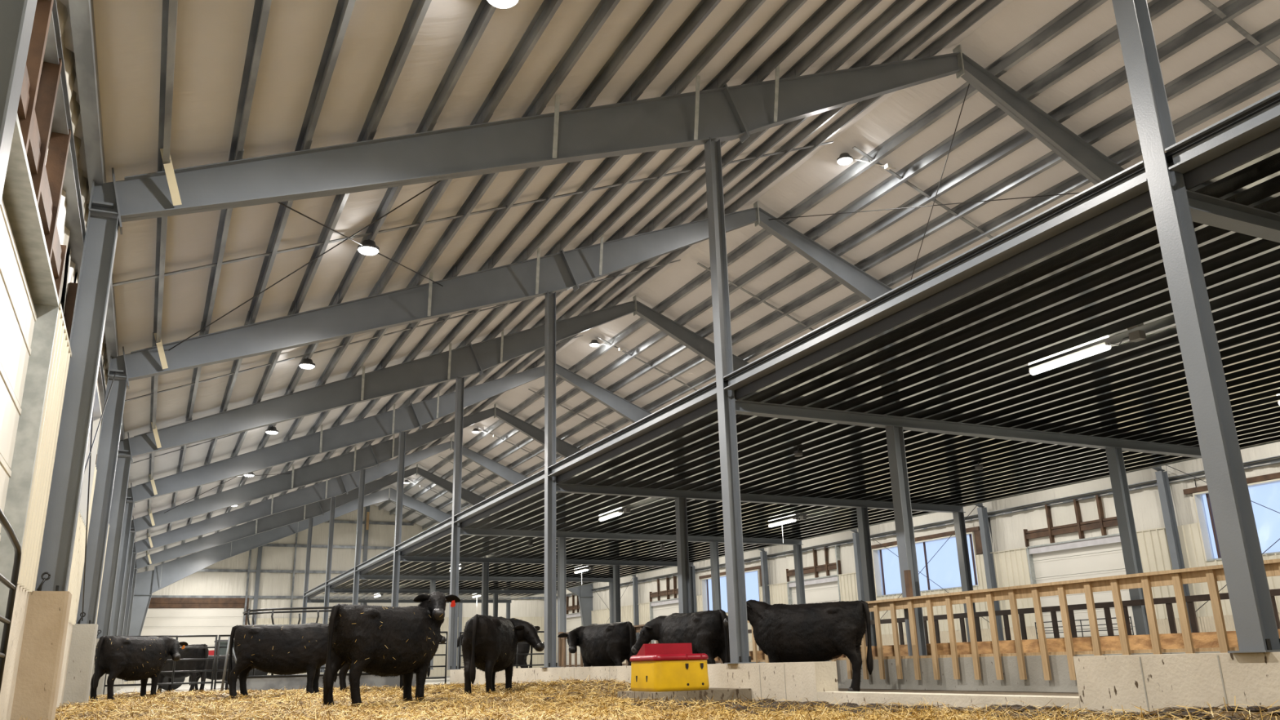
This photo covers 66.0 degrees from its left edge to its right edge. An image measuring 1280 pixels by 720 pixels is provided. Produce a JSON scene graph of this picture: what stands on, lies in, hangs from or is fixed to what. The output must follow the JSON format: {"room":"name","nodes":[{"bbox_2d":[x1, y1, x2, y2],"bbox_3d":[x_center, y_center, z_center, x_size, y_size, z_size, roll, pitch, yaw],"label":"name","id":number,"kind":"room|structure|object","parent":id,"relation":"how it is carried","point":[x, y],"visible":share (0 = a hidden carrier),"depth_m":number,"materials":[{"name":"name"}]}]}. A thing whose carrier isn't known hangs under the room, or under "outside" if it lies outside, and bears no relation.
{"room":"farm building","nodes":[
{"label":"farm building","id":0,"kind":"room"},
{"bbox_2d":[0,0,127,719],"bbox_3d":[-16.577,7.050,30.721,0.470,6.518,76.200,7,-19,-25],"label":"wall","id":1,"kind":"structure","parent":0,"point":[48,112],"depth_m":9.77,"materials":[{"name":"metal"}]},
{"bbox_2d":[0,508,21,692],"bbox_3d":[-4.468,1.535,6.567,0.052,1.555,4.736,7,-19,-25],"label":"gate","id":2,"kind":"object","parent":1,"relation":"attached to","point":[12,585],"visible":1,"depth_m":8.49,"materials":[{"name":"metal"}]},
{"bbox_2d":[0,114,59,646],"bbox_3d":[-5.024,0.216,7.668,0.270,5.450,4.160,7,-19,-25],"label":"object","id":3,"kind":"structure","parent":1,"relation":"in","point":[29,302],"depth_m":8.98,"materials":[{"name":"metal"}]},
{"bbox_2d":[60,302,102,527],"bbox_3d":[-8.364,1.096,14.550,0.330,2.020,6.050,7,-19,-25],"label":"window","id":4,"kind":"structure","parent":1,"relation":"in","point":[97,413],"depth_m":17.10,"materials":[{"name":"glass"}]},
{"bbox_2d":[113,675,449,695],"bbox_3d":[-3.257,11.845,35.902,29.760,0.300,76.600,7,-19,-25],"label":"floor","id":5,"kind":"structure","parent":0,"point":[185,687],"depth_m":44.77,"materials":[{"name":"grey concrete"}]},
{"bbox_2d":[10,572,71,719],"bbox_3d":[-6.359,3.115,10.504,0.360,1.643,0.560,7,-19,-25],"label":"concrete pier","id":6,"kind":"object","parent":5,"relation":"on","point":[47,614],"visible":0.99,"depth_m":10.27,"materials":[{"name":"beige concrete"}]},
{"bbox_2d":[62,612,97,705],"bbox_3d":[-9.658,5.213,17.045,0.360,1.643,0.560,7,-19,-25],"label":"concrete pier","id":7,"kind":"object","parent":5,"relation":"on","point":[83,640],"visible":0.97,"depth_m":16.81,"materials":[{"name":"beige concrete"}]},
{"bbox_2d":[88,630,105,697],"bbox_3d":[-12.957,7.311,23.585,0.360,1.643,0.560,7,-19,-25],"label":"concrete pier","id":8,"kind":"object","parent":5,"relation":"on","point":[100,691],"visible":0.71,"depth_m":23.28,"materials":[{"name":"grey concrete"}]},
{"bbox_2d":[103,674,108,695],"bbox_3d":[-16.255,9.475,30.105,0.360,1.505,0.560,7,-19,-25],"label":"concrete pier","id":9,"kind":"object","parent":5,"relation":"on","point":[107,675],"visible":0.02,"depth_m":29.73,"materials":[{"name":"beige concrete"}]},
{"bbox_2d":[113,677,118,693],"bbox_3d":[-19.555,11.573,36.645,0.360,1.505,0.560,7,-19,-25],"label":"concrete pier","id":10,"kind":"object","parent":5,"relation":"on","point":[116,681],"visible":0.06,"depth_m":36.32,"materials":[{"name":"beige concrete"}]},
{"bbox_2d":[116,678,121,690],"bbox_3d":[-22.854,13.671,43.186,0.360,1.505,0.560,7,-19,-25],"label":"concrete pier","id":11,"kind":"object","parent":5,"relation":"on","point":[119,680],"visible":0.07,"depth_m":42.85,"materials":[{"name":"beige concrete"}]},
{"bbox_2d":[102,635,217,694],"bbox_3d":[-11.721,7.522,24.141,2.426,1.502,0.046,7,-19,-25],"label":"gate","id":12,"kind":"object","parent":5,"relation":"on","point":[173,671],"visible":0.52,"depth_m":24.42,"materials":[{"name":"metal"}]},
{"bbox_2d":[156,644,208,693],"bbox_3d":[-13.251,8.727,28.063,2.506,1.482,0.779,-10,-19,25],"label":"cow","id":13,"kind":"object","parent":5,"relation":"on","point":[189,653],"visible":0.45,"depth_m":27.61},
{"bbox_2d":[188,653,236,691],"bbox_3d":[-13.792,10.260,32.544,2.148,1.272,0.650,-2,-17,0],"label":"cow","id":14,"kind":"object","parent":5,"relation":"on","point":[220,662],"visible":0.26,"depth_m":32.32},
{"bbox_2d":[161,640,267,690],"bbox_3d":[-17.104,12.184,39.457,4.150,1.860,2.150,7,-19,-25],"label":"tractor","id":15,"kind":"object","parent":5,"relation":"on","point":[223,642],"visible":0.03,"depth_m":39.12,"materials":[{"name":"red"}]},
{"bbox_2d":[208,649,216,655],"bbox_3d":[-18.010,11.902,39.090,2.150,0.730,0.700,7,-19,-25],"label":"hood","id":16,"kind":"object","parent":15,"relation":"attached to","point":[211,652],"depth_m":39.25,"materials":[{"name":"red plastic"}]},
{"bbox_2d":[213,635,325,690],"bbox_3d":[-9.392,7.793,25.229,2.696,1.502,0.046,7,-19,-25],"label":"gate","id":17,"kind":"object","parent":5,"relation":"on","point":[220,636],"visible":0.29,"depth_m":24.73,"materials":[{"name":"metal"}]},
{"bbox_2d":[124,487,593,681],"bbox_3d":[-16.453,14.128,63.840,29.420,11.818,0.577,7,-19,-25],"label":"frame","id":18,"kind":"object","parent":5,"relation":"on","point":[163,575],"visible":0.48,"depth_m":60.68,"materials":[{"name":"grey metal"}]},
{"bbox_2d":[126,463,639,655],"bbox_3d":[-13.286,12.087,57.273,29.150,12.300,0.516,7,-19,-25],"label":"frame","id":19,"kind":"object","parent":5,"relation":"on","point":[309,511],"visible":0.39,"depth_m":55.09,"materials":[{"name":"grey metal"}]},
{"bbox_2d":[122,437,697,672],"bbox_3d":[-9.987,9.989,50.732,29.150,12.300,0.516,7,-19,-25],"label":"frame","id":20,"kind":"object","parent":5,"relation":"on","point":[340,485],"visible":0.53,"depth_m":48.43,"materials":[{"name":"grey metal"}]},
{"bbox_2d":[426,662,430,677],"bbox_3d":[-7.775,9.392,30.712,2.504,1.481,0.772,0,-17,-6],"label":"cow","id":21,"kind":"object","parent":5,"relation":"on","point":[428,668],"visible":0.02,"depth_m":30.71},
{"bbox_2d":[426,631,448,684],"bbox_3d":[-6.721,8.093,26.480,3.126,1.522,0.046,7,-19,-25],"label":"gate","id":22,"kind":"object","parent":5,"relation":"on","point":[446,632],"visible":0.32,"depth_m":27.06,"materials":[{"name":"grey metal"}]},
{"bbox_2d":[116,403,769,671],"bbox_3d":[-6.687,7.891,44.192,29.150,12.300,0.516,7,-19,-25],"label":"frame","id":23,"kind":"object","parent":5,"relation":"on","point":[362,459],"visible":0.59,"depth_m":41.90,"materials":[{"name":"grey metal"}]},
{"bbox_2d":[109,363,864,635],"bbox_3d":[-3.388,5.793,37.652,29.150,12.300,0.516,7,-19,-25],"label":"frame","id":24,"kind":"object","parent":5,"relation":"on","point":[400,420],"visible":0.6,"depth_m":35.22,"materials":[{"name":"grey metal"}]},
{"bbox_2d":[457,633,533,669],"bbox_3d":[-4.405,8.820,29.145,2.492,1.480,0.732,-2,-17,2],"label":"cow","id":25,"kind":"object","parent":5,"relation":"on","point":[522,648],"visible":0.15,"depth_m":28.94},
{"bbox_2d":[493,593,497,617],"bbox_3d":[-7.464,14.176,50.788,0.280,4.200,0.280,7,-19,-25],"label":"post","id":26,"kind":"object","parent":5,"relation":"on","point":[495,595],"visible":0.27,"depth_m":51.21,"materials":[{"name":"grey metal"}]},
{"bbox_2d":[458,631,544,669],"bbox_3d":[-3.779,8.445,27.852,2.736,1.502,0.046,7,-19,-25],"label":"gate","id":27,"kind":"object","parent":5,"relation":"on","point":[460,633],"visible":0.23,"depth_m":27.99,"materials":[{"name":"grey metal"}]},
{"bbox_2d":[506,602,510,618],"bbox_3d":[-7.862,16.611,58.684,0.280,4.200,0.280,7,-19,-25],"label":"post","id":28,"kind":"object","parent":5,"relation":"on","point":[508,605],"visible":0.27,"depth_m":59.13,"materials":[{"name":"grey metal"}]},
{"bbox_2d":[96,295,1004,670],"bbox_3d":[-0.088,3.695,31.111,29.150,12.300,0.516,7,-19,-25],"label":"frame","id":29,"kind":"object","parent":5,"relation":"on","point":[471,359],"visible":0.76,"depth_m":28.33,"materials":[{"name":"grey metal"}]},
{"bbox_2d":[35,44,1124,663],"bbox_3d":[6.511,-0.501,18.031,29.150,12.300,0.516,7,-19,-25],"label":"frame","id":30,"kind":"object","parent":5,"relation":"on","point":[710,117],"visible":0.89,"depth_m":14.57,"materials":[{"name":"grey metal"}]},
{"bbox_2d":[608,582,613,622],"bbox_3d":[-1.263,12.415,45.603,0.280,4.200,0.280,7,-19,-25],"label":"post","id":31,"kind":"object","parent":5,"relation":"on","point":[611,584],"visible":0.18,"depth_m":45.92,"materials":[{"name":"grey metal"}]},
{"bbox_2d":[613,564,621,622],"bbox_3d":[-0.865,9.980,37.707,0.280,4.200,0.280,7,-19,-25],"label":"post","id":32,"kind":"object","parent":5,"relation":"on","point":[616,580],"visible":0.48,"depth_m":38.00,"materials":[{"name":"grey metal"}]},
{"bbox_2d":[75,200,1191,667],"bbox_3d":[3.211,1.597,24.571,29.150,12.300,0.516,7,-19,-25],"label":"frame","id":33,"kind":"object","parent":5,"relation":"on","point":[548,275],"visible":0.83,"depth_m":21.55,"materials":[{"name":"grey metal"}]},
{"bbox_2d":[0,0,1279,653],"bbox_3d":[9.810,-2.599,11.490,29.150,12.300,0.516,7,-19,-25],"label":"steel column","id":34,"kind":"structure","parent":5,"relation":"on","point":[1246,581],"depth_m":8.05,"materials":[{"name":"grey metal"}]},
{"bbox_2d":[449,661,838,702],"bbox_3d":[-1.348,6.359,19.576,0.334,0.505,16.980,7,-19,-25],"label":"wall","id":35,"kind":"structure","parent":5,"relation":"on","point":[788,681],"depth_m":13.56,"materials":[{"name":"concrete"}]},
{"bbox_2d":[19,675,1279,719],"bbox_3d":[-2.641,4.211,12.203,8.914,0.400,29.319,7,-19,-25],"label":"bedding","id":36,"kind":"object","parent":5,"relation":"on","point":[568,700],"visible":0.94,"depth_m":10.76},
{"bbox_2d":[89,635,188,702],"bbox_3d":[-10.599,6.530,20.896,0.858,1.357,2.259,-6,-18,15],"label":"cow","id":37,"kind":"object","parent":36,"relation":"on","point":[126,658],"visible":0.95,"depth_m":20.49},
{"bbox_2d":[226,622,328,697],"bbox_3d":[-6.588,5.757,18.897,2.482,1.418,0.791,1,-17,-7],"label":"cow","id":38,"kind":"object","parent":36,"relation":"on","point":[284,650],"visible":0.84,"depth_m":18.66},
{"bbox_2d":[220,606,416,692],"bbox_3d":[-8.009,7.275,24.879,4.700,2.018,1.556,7,-19,-25],"label":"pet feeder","id":39,"kind":"object","parent":36,"relation":"on","point":[290,682],"visible":0.41,"depth_m":23.85,"materials":[{"name":"metal"}]},
{"bbox_2d":[333,634,446,691],"bbox_3d":[-5.581,6.650,22.030,2.442,1.450,0.728,1,-17,-10],"label":"cow","id":40,"kind":"object","parent":36,"relation":"on","point":[343,672],"visible":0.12,"depth_m":21.58},
{"bbox_2d":[321,591,460,708],"bbox_3d":[-3.431,3.994,13.635,0.934,1.620,2.090,-12,-20,30],"label":"cow","id":41,"kind":"object","parent":36,"relation":"on","point":[380,641],"visible":0.99,"depth_m":13.30},
{"bbox_2d":[461,613,544,696],"bbox_3d":[-2.399,5.214,17.347,1.206,1.426,2.075,-4,-17,8],"label":"cow","id":42,"kind":"object","parent":36,"relation":"on","point":[490,643],"visible":0.94,"depth_m":16.75},
{"bbox_2d":[617,687,751,702],"bbox_3d":[0.603,4.672,13.692,1.455,0.175,1.220,7,-19,-25],"label":"pad","id":43,"kind":"object","parent":5,"relation":"on","point":[720,694],"visible":0.57,"depth_m":13.23,"materials":[{"name":"concrete"}]},
{"bbox_2d":[630,643,709,691],"bbox_3d":[0.402,4.270,13.730,0.844,0.624,0.906,7,-19,-25],"label":"trough","id":44,"kind":"object","parent":43,"relation":"on","point":[656,667],"visible":1,"depth_m":13.39,"materials":[{"name":"yellow plastic"}]},
{"bbox_2d":[636,643,692,655],"bbox_3d":[0.339,4.069,13.868,0.740,0.155,0.300,7,-19,-25],"label":"hood","id":45,"kind":"object","parent":44,"relation":"attached to","point":[653,648],"depth_m":13.73,"materials":[{"name":"red plastic"}]},
{"bbox_2d":[688,566,694,613],"bbox_3d":[2.036,10.317,39.063,0.280,4.200,0.280,7,-19,-25],"label":"post","id":46,"kind":"object","parent":5,"relation":"on","point":[691,568],"visible":0.14,"depth_m":39.41,"materials":[{"name":"grey metal"}]},
{"bbox_2d":[709,542,721,610],"bbox_3d":[2.435,7.882,31.167,0.280,4.200,0.280,7,-19,-25],"label":"post","id":47,"kind":"object","parent":5,"relation":"on","point":[714,557],"visible":0.48,"depth_m":31.45,"materials":[{"name":"grey metal"}]},
{"bbox_2d":[792,544,805,604],"bbox_3d":[5.336,8.219,32.523,0.280,4.200,0.280,7,-19,-25],"label":"post","id":48,"kind":"object","parent":5,"relation":"on","point":[798,566],"visible":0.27,"depth_m":32.83,"materials":[{"name":"grey metal"}]},
{"bbox_2d":[856,506,876,645],"bbox_3d":[5.734,5.784,24.627,0.280,4.200,0.280,7,-19,-25],"label":"post","id":49,"kind":"object","parent":5,"relation":"on","point":[868,575],"visible":0.48,"depth_m":24.83,"materials":[{"name":"grey metal"}]},
{"bbox_2d":[565,651,1220,692],"bbox_3d":[4.239,4.970,15.547,0.470,0.505,29.500,7,-19,-25],"label":"wall","id":50,"kind":"structure","parent":5,"relation":"on","point":[1060,682],"depth_m":14.04,"materials":[{"name":"grey concrete"}]},
{"bbox_2d":[675,497,691,613],"bbox_3d":[0.997,4.993,22.491,0.280,3.695,0.280,7,-19,-25],"label":"post","id":51,"kind":"object","parent":50,"relation":"on","point":[681,512],"visible":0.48,"depth_m":22.62,"materials":[{"name":"grey metal"}]},
{"bbox_2d":[885,426,927,655],"bbox_3d":[4.297,2.895,15.950,0.280,3.695,0.280,7,-19,-25],"label":"post","id":52,"kind":"object","parent":50,"relation":"on","point":[907,554],"visible":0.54,"depth_m":16.00,"materials":[{"name":"grey metal"}]},
{"bbox_2d":[903,569,919,655],"bbox_3d":[4.241,3.962,15.400,0.060,1.334,0.090,7,-19,-25],"label":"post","id":53,"kind":"object","parent":50,"relation":"on","point":[908,580],"visible":0.5,"depth_m":15.49,"materials":[{"name":"grey metal"}]},
{"bbox_2d":[558,558,1279,679],"bbox_3d":[3.046,5.008,17.508,0.240,1.254,24.520,7,-19,-25],"label":"fence","id":54,"kind":"object","parent":50,"relation":"on","point":[1211,575],"visible":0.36,"depth_m":12.95,"materials":[{"name":"brown wood"}]},
{"bbox_2d":[714,629,1279,661],"bbox_3d":[5.587,3.888,13.370,0.020,0.214,23.000,7,-19,-25],"label":"board","id":55,"kind":"object","parent":50,"relation":"on","point":[1205,639],"visible":0.33,"depth_m":12.99,"materials":[{"name":"brown wood"}]},
{"bbox_2d":[817,691,1080,711],"bbox_3d":[3.178,3.642,10.521,0.290,0.150,3.970,7,-19,-25],"label":"kerb","id":56,"kind":"object","parent":5,"relation":"on","point":[963,700],"visible":0.5,"depth_m":10.22,"materials":[{"name":"concrete"}]},
{"bbox_2d":[952,511,977,641],"bbox_3d":[8.635,6.121,25.982,0.280,4.200,0.280,7,-19,-25],"label":"post","id":57,"kind":"object","parent":5,"relation":"on","point":[958,517],"visible":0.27,"depth_m":26.23,"materials":[{"name":"grey metal"}]},
{"bbox_2d":[747,588,1279,650],"bbox_3d":[7.450,5.932,20.525,0.070,1.380,22.794,7,-19,-25],"label":"fence","id":58,"kind":"object","parent":5,"relation":"on","point":[1189,600],"visible":0.23,"depth_m":18.93,"materials":[{"name":"black metal"}]},
{"bbox_2d":[1034,616,1133,639],"bbox_3d":[14.582,9.318,32.390,0.034,1.540,3.884,7,-19,-25],"label":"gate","id":59,"kind":"object","parent":5,"relation":"on","point":[1130,617],"visible":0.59,"depth_m":32.47,"materials":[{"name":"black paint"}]},
{"bbox_2d":[1105,447,1150,635],"bbox_3d":[9.034,3.686,18.086,0.280,4.200,0.280,7,-19,-25],"label":"post","id":60,"kind":"object","parent":5,"relation":"on","point":[1129,541],"visible":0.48,"depth_m":18.23,"materials":[{"name":"grey metal"}]},
{"bbox_2d":[1073,651,1279,713],"bbox_3d":[6.018,1.683,4.997,0.354,0.505,9.040,7,-19,-25],"label":"concrete wall","id":61,"kind":"structure","parent":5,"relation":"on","point":[1103,682],"depth_m":7.96,"materials":[{"name":"beige concrete"}]},
{"bbox_3d":[12.333,1.588,11.546,0.280,4.200,0.280,7,-19,-25],"label":"post","id":62,"kind":"object","parent":5,"relation":"on","visible":0},
{"bbox_2d":[303,89,1279,603],"bbox_3d":[0.049,5.366,30.823,12.055,0.530,61.050,7,-19,-25],"label":"ceiling","id":63,"kind":"structure","parent":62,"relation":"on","point":[944,356],"depth_m":15.85,"materials":[{"name":"grey metal"}]},
{"bbox_2d":[373,593,382,597],"bbox_3d":[-13.884,12.510,52.377,0.120,0.110,1.790,7,-19,-25],"label":"lamp","id":64,"kind":"object","parent":63,"relation":"hanging from","point":[380,594],"visible":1,"depth_m":52.25,"materials":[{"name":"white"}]},
{"bbox_2d":[429,579,435,669],"bbox_3d":[-8.901,11.287,42.112,0.280,3.695,0.280,7,-19,-25],"label":"post","id":65,"kind":"object","parent":63,"relation":"attached to","point":[433,583],"visible":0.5,"depth_m":42.52,"materials":[{"name":"grey metal"}]},
{"bbox_2d":[480,562,488,615],"bbox_3d":[-5.602,9.189,35.571,0.280,3.695,0.280,7,-19,-25],"label":"post","id":66,"kind":"object","parent":63,"relation":"attached to","point":[485,575],"visible":0.46,"depth_m":35.82,"materials":[{"name":"grey metal"}]},
{"bbox_2d":[557,537,566,666],"bbox_3d":[-2.302,7.091,29.031,0.280,3.695,0.280,7,-19,-25],"label":"post","id":67,"kind":"object","parent":63,"relation":"attached to","point":[562,581],"visible":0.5,"depth_m":29.11,"materials":[{"name":"grey metal"}]},
{"bbox_2d":[574,567,593,582],"bbox_3d":[-2.360,9.101,41.411,0.120,0.630,1.790,7,-19,-25],"label":"lamp","id":68,"kind":"object","parent":63,"relation":"hanging from","point":[589,568],"visible":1,"depth_m":41.49,"materials":[{"name":"white"}]},
{"bbox_2d":[574,569,588,573],"bbox_3d":[-2.477,8.945,41.700,0.120,0.055,1.260,7,-19,-25],"label":"diffuser","id":69,"kind":"object","parent":68,"relation":"attached to","point":[580,571],"depth_m":41.72,"materials":[{"name":"beige plastic"}]},
{"bbox_2d":[599,507,630,521],"bbox_3d":[-0.686,4.118,26.215,0.120,0.110,1.790,7,-19,-25],"label":"lamp","id":70,"kind":"object","parent":63,"relation":"hanging from","point":[627,510],"visible":1,"depth_m":26.12,"materials":[{"name":"white plastic"}]},
{"bbox_2d":[599,512,622,521],"bbox_3d":[-0.796,4.210,26.428,0.120,0.055,1.260,7,-19,-25],"label":"diffuser","id":71,"kind":"object","parent":70,"relation":"attached to","point":[614,514],"depth_m":26.38,"materials":[{"name":"beige plastic"}]},
{"bbox_2d":[768,515,806,542],"bbox_3d":[4.239,4.905,28.331,0.120,0.630,1.790,7,-19,-25],"label":"lamp","id":72,"kind":"object","parent":63,"relation":"hanging from","point":[802,517],"visible":1,"depth_m":28.41,"materials":[{"name":"white plastic"}]},
{"bbox_2d":[768,520,795,527],"bbox_3d":[4.122,4.749,28.619,0.120,0.055,1.260,7,-19,-25],"label":"diffuser","id":73,"kind":"object","parent":72,"relation":"attached to","point":[784,522],"depth_m":28.60,"materials":[{"name":"beige plastic"}]},
{"bbox_2d":[794,448,802,457],"bbox_3d":[3.027,1.760,18.855,0.146,0.155,0.150,7,-19,-25],"label":"junction box","id":74,"kind":"object","parent":63,"relation":"attached to","point":[797,453],"visible":1,"depth_m":18.80,"materials":[{"name":"grey plastic"}]},
{"bbox_2d":[974,462,982,470],"bbox_3d":[7.127,2.229,20.749,0.146,0.155,0.150,7,-19,-25],"label":"junction box","id":75,"kind":"object","parent":63,"relation":"attached to","point":[979,467],"visible":1,"depth_m":20.70,"materials":[{"name":"grey plastic"}]},
{"bbox_2d":[1028,329,1146,375],"bbox_3d":[5.913,-0.078,13.135,0.120,0.110,1.790,7,-19,-25],"label":"lamp","id":76,"kind":"object","parent":63,"relation":"hanging from","point":[1137,335],"visible":1,"depth_m":13.12,"materials":[{"name":"white plastic"}]},
{"bbox_2d":[1029,345,1111,375],"bbox_3d":[5.803,0.014,13.347,0.120,0.055,1.260,7,-19,-25],"label":"diffuser","id":77,"kind":"object","parent":76,"relation":"attached to","point":[1095,349],"depth_m":13.29,"materials":[{"name":"beige plastic"}]},
{"bbox_2d":[124,504,544,684],"bbox_3d":[-19.965,16.208,70.579,29.960,12.780,0.520,7,-19,-25],"label":"wall","id":78,"kind":"structure","parent":0,"point":[271,575],"depth_m":69.02,"materials":[{"name":"beige metal"}]},
{"bbox_2d":[134,608,244,684],"bbox_3d":[-29.527,18.785,64.879,6.110,4.768,0.065,7,-19,-25],"label":"door","id":79,"kind":"structure","parent":78,"relation":"in","point":[157,621],"depth_m":65.22,"materials":[{"name":"white metal"}]},
{"bbox_2d":[59,0,1279,573],"bbox_3d":[-3.462,2.684,38.738,30.082,6.272,76.800,7,-19,-25],"label":"ceiling","id":80,"kind":"structure","parent":0,"point":[198,82],"depth_m":18.96,"materials":[{"name":"beige metal"}]},
{"bbox_2d":[244,471,254,476],"bbox_3d":[-14.737,4.263,37.203,0.380,0.252,0.380,7,-19,-25],"label":"lamp","id":81,"kind":"object","parent":80,"relation":"hanging from","point":[250,474],"visible":0.56,"depth_m":37.08,"materials":[{"name":"grey plastic"}]},
{"bbox_2d":[265,425,278,434],"bbox_3d":[-11.438,2.165,30.663,0.380,0.252,0.380,7,-19,-25],"label":"lamp","id":82,"kind":"object","parent":80,"relation":"hanging from","point":[271,430],"visible":1,"depth_m":30.55,"materials":[{"name":"grey"}]},
{"bbox_2d":[298,357,315,368],"bbox_3d":[-8.138,0.067,24.122,0.380,0.252,0.380,7,-19,-25],"label":"lamp","id":83,"kind":"object","parent":80,"relation":"hanging from","point":[306,363],"visible":1,"depth_m":24.02,"materials":[{"name":"grey plastic"}]},
{"bbox_2d":[357,239,379,255],"bbox_3d":[-4.839,-2.031,17.582,0.380,0.252,0.380,7,-19,-25],"label":"lamp","id":84,"kind":"object","parent":80,"relation":"hanging from","point":[369,247],"visible":0.98,"depth_m":17.48,"materials":[{"name":"grey plastic"}]},
{"bbox_2d":[404,480,422,487],"bbox_3d":[-14.420,7.832,62.725,1.348,0.509,0.379,-6,-18,13],"label":"lamp","id":85,"kind":"object","parent":80,"relation":"hanging from","point":[406,482],"visible":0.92,"depth_m":62.75,"materials":[{"name":"grey"}]},
{"bbox_2d":[471,428,497,436],"bbox_3d":[-7.821,3.636,49.645,1.348,0.509,0.379,-6,-18,13],"label":"lamp","id":86,"kind":"object","parent":80,"relation":"hanging from","point":[475,430],"visible":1,"depth_m":49.66,"materials":[{"name":"grey"}]},
{"bbox_2d":[486,0,518,8],"bbox_3d":[-1.539,-4.129,11.042,0.380,0.252,0.380,7,-19,-25],"label":"lamp","id":87,"kind":"object","parent":80,"relation":"hanging from","point":[497,3],"visible":1,"depth_m":11.05,"materials":[{"name":"grey plastic"}]},
{"bbox_2d":[589,339,626,351],"bbox_3d":[-1.222,-0.560,36.564,1.348,0.509,0.379,-6,-18,13],"label":"lamp","id":88,"kind":"object","parent":80,"relation":"hanging from","point":[594,343],"visible":1,"depth_m":36.59,"materials":[{"name":"grey"}]},
{"bbox_2d":[836,152,895,169],"bbox_3d":[5.377,-4.756,23.483,1.348,0.509,0.379,-6,-18,13],"label":"lamp","id":89,"kind":"object","parent":80,"relation":"hanging from","point":[844,158],"visible":1,"depth_m":23.51,"materials":[{"name":"grey"}]},
{"bbox_2d":[556,441,1279,664],"bbox_3d":[9.886,10.124,43.084,0.470,6.519,76.200,7,-19,-25],"label":"wall","id":90,"kind":"structure","parent":0,"point":[1086,509],"depth_m":35.57,"materials":[{"name":"metal"}]},
{"bbox_2d":[566,612,582,665],"bbox_3d":[-4.939,20.077,72.363,0.270,5.450,4.160,7,-19,-25],"label":"door","id":91,"kind":"structure","parent":90,"relation":"in","point":[575,617],"depth_m":72.33,"materials":[{"name":"metal"}]},
{"bbox_2d":[649,597,679,643],"bbox_3d":[1.660,15.881,59.283,0.270,5.450,4.160,7,-19,-25],"label":"door","id":92,"kind":"structure","parent":90,"relation":"in","point":[655,606],"depth_m":60.01,"materials":[{"name":"metal"}]},
{"bbox_2d":[701,568,760,613],"bbox_3d":[4.955,12.569,53.100,0.330,2.020,6.050,7,-19,-25],"label":"window","id":93,"kind":"structure","parent":90,"relation":"in","point":[705,605],"depth_m":55.51,"materials":[{"name":"beige metal"}]},
{"bbox_2d":[786,545,840,604],"bbox_3d":[8.259,11.685,46.202,0.270,5.450,4.160,7,-19,-25],"label":"door","id":94,"kind":"structure","parent":90,"relation":"in","point":[816,595],"depth_m":46.09,"materials":[{"name":"metal"}]},
{"bbox_2d":[871,531,979,596],"bbox_3d":[11.554,8.373,40.020,0.330,2.020,6.050,7,-19,-25],"label":"window","id":95,"kind":"structure","parent":90,"relation":"in","point":[877,578],"depth_m":40.33,"materials":[{"name":"beige metal"}]},
{"bbox_2d":[1026,533,1136,638],"bbox_3d":[14.858,7.489,33.121,0.270,5.450,4.160,7,-19,-25],"label":"door","id":96,"kind":"structure","parent":90,"relation":"in","point":[1113,560],"depth_m":33.24,"materials":[{"name":"metal"}]},
{"bbox_2d":[1192,478,1279,561],"bbox_3d":[18.153,4.178,26.939,0.330,2.020,6.050,7,-19,-25],"label":"window","id":97,"kind":"structure","parent":90,"relation":"in","point":[1206,542],"depth_m":29.37,"materials":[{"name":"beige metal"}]},
{"bbox_2d":[838,688,1079,696],"bbox_3d":[2.756,5.014,14.784,2.815,0.050,29.500,7,-19,-25],"label":"alley slab","id":98,"kind":"object","parent":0,"point":[988,692],"visible":0.11,"depth_m":13.42,"materials":[{"name":"grey concrete"}]},
{"bbox_2d":[557,621,636,666],"bbox_3d":[-0.822,6.276,20.904,1.006,1.378,1.988,10,-20,-32],"label":"cow","id":99,"kind":"object","parent":98,"relation":"on","point":[610,644],"visible":0.81,"depth_m":20.62},
{"bbox_2d":[631,608,730,663],"bbox_3d":[0.836,5.126,17.320,0.831,1.384,2.251,12,-22,-38],"label":"cow","id":100,"kind":"object","parent":98,"relation":"on","point":[706,631],"visible":0.59,"depth_m":16.78},
{"bbox_2d":[723,599,873,691],"bbox_3d":[2.471,4.464,15.452,2.415,1.470,0.804,-11,-19,28],"label":"cow","id":101,"kind":"object","parent":98,"relation":"on","point":[824,631],"visible":0.87,"depth_m":15.08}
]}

